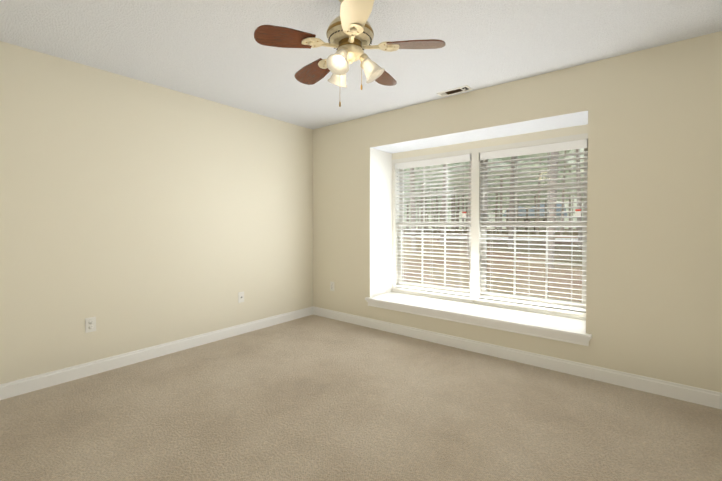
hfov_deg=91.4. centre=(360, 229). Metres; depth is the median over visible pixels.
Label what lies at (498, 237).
road
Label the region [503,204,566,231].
house
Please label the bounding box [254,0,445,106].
fan
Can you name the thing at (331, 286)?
electrical outlet plate
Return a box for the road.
[404,235,577,241]
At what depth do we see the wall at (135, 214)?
3.01 m
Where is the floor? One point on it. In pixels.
(313, 398)
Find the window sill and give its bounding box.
[365,292,591,345]
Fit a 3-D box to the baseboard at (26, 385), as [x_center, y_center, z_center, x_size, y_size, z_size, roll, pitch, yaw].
[-1.792,1.094,3.228,0.016,0.104,3.630,1,1,39]
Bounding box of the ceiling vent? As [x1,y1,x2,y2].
[437,85,471,96]
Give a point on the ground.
(493, 279)
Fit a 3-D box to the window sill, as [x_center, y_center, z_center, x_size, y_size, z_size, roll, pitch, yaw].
[1.057,0.841,3.574,2.200,0.092,0.499,1,1,39]
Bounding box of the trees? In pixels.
[404,148,583,267]
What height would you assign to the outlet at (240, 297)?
0.115 m
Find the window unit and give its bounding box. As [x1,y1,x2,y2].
[391,133,587,319]
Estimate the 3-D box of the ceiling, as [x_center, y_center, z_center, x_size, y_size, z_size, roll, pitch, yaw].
[0.087,-1.335,2.107,4.600,0.120,4.660,1,1,39]
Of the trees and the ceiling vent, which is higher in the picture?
the ceiling vent
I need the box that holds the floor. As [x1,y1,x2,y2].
[0,315,721,480]
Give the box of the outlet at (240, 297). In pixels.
[238,291,243,302]
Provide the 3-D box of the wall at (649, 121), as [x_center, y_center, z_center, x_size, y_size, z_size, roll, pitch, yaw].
[1.252,-0.080,3.578,4.600,2.440,0.680,1,1,39]
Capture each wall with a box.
[0,41,312,383]
[313,31,721,392]
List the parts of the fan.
blade, blade, lamp shade, lamp shade, bulb, blade, lamp shade, blade, blade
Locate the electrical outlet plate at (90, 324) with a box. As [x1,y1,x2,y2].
[85,317,95,332]
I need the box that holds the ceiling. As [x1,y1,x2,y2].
[0,0,721,129]
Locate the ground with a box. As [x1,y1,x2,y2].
[402,228,581,301]
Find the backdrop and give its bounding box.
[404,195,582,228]
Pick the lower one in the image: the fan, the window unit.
the window unit
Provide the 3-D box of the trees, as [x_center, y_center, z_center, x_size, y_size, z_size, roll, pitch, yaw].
[10.656,-12.256,61.118,71.314,25.463,91.147,1,1,39]
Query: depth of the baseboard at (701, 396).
2.89 m
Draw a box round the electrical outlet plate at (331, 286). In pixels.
[330,281,333,290]
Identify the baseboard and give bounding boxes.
[0,307,311,399]
[312,306,721,409]
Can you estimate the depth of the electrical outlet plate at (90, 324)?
2.79 m

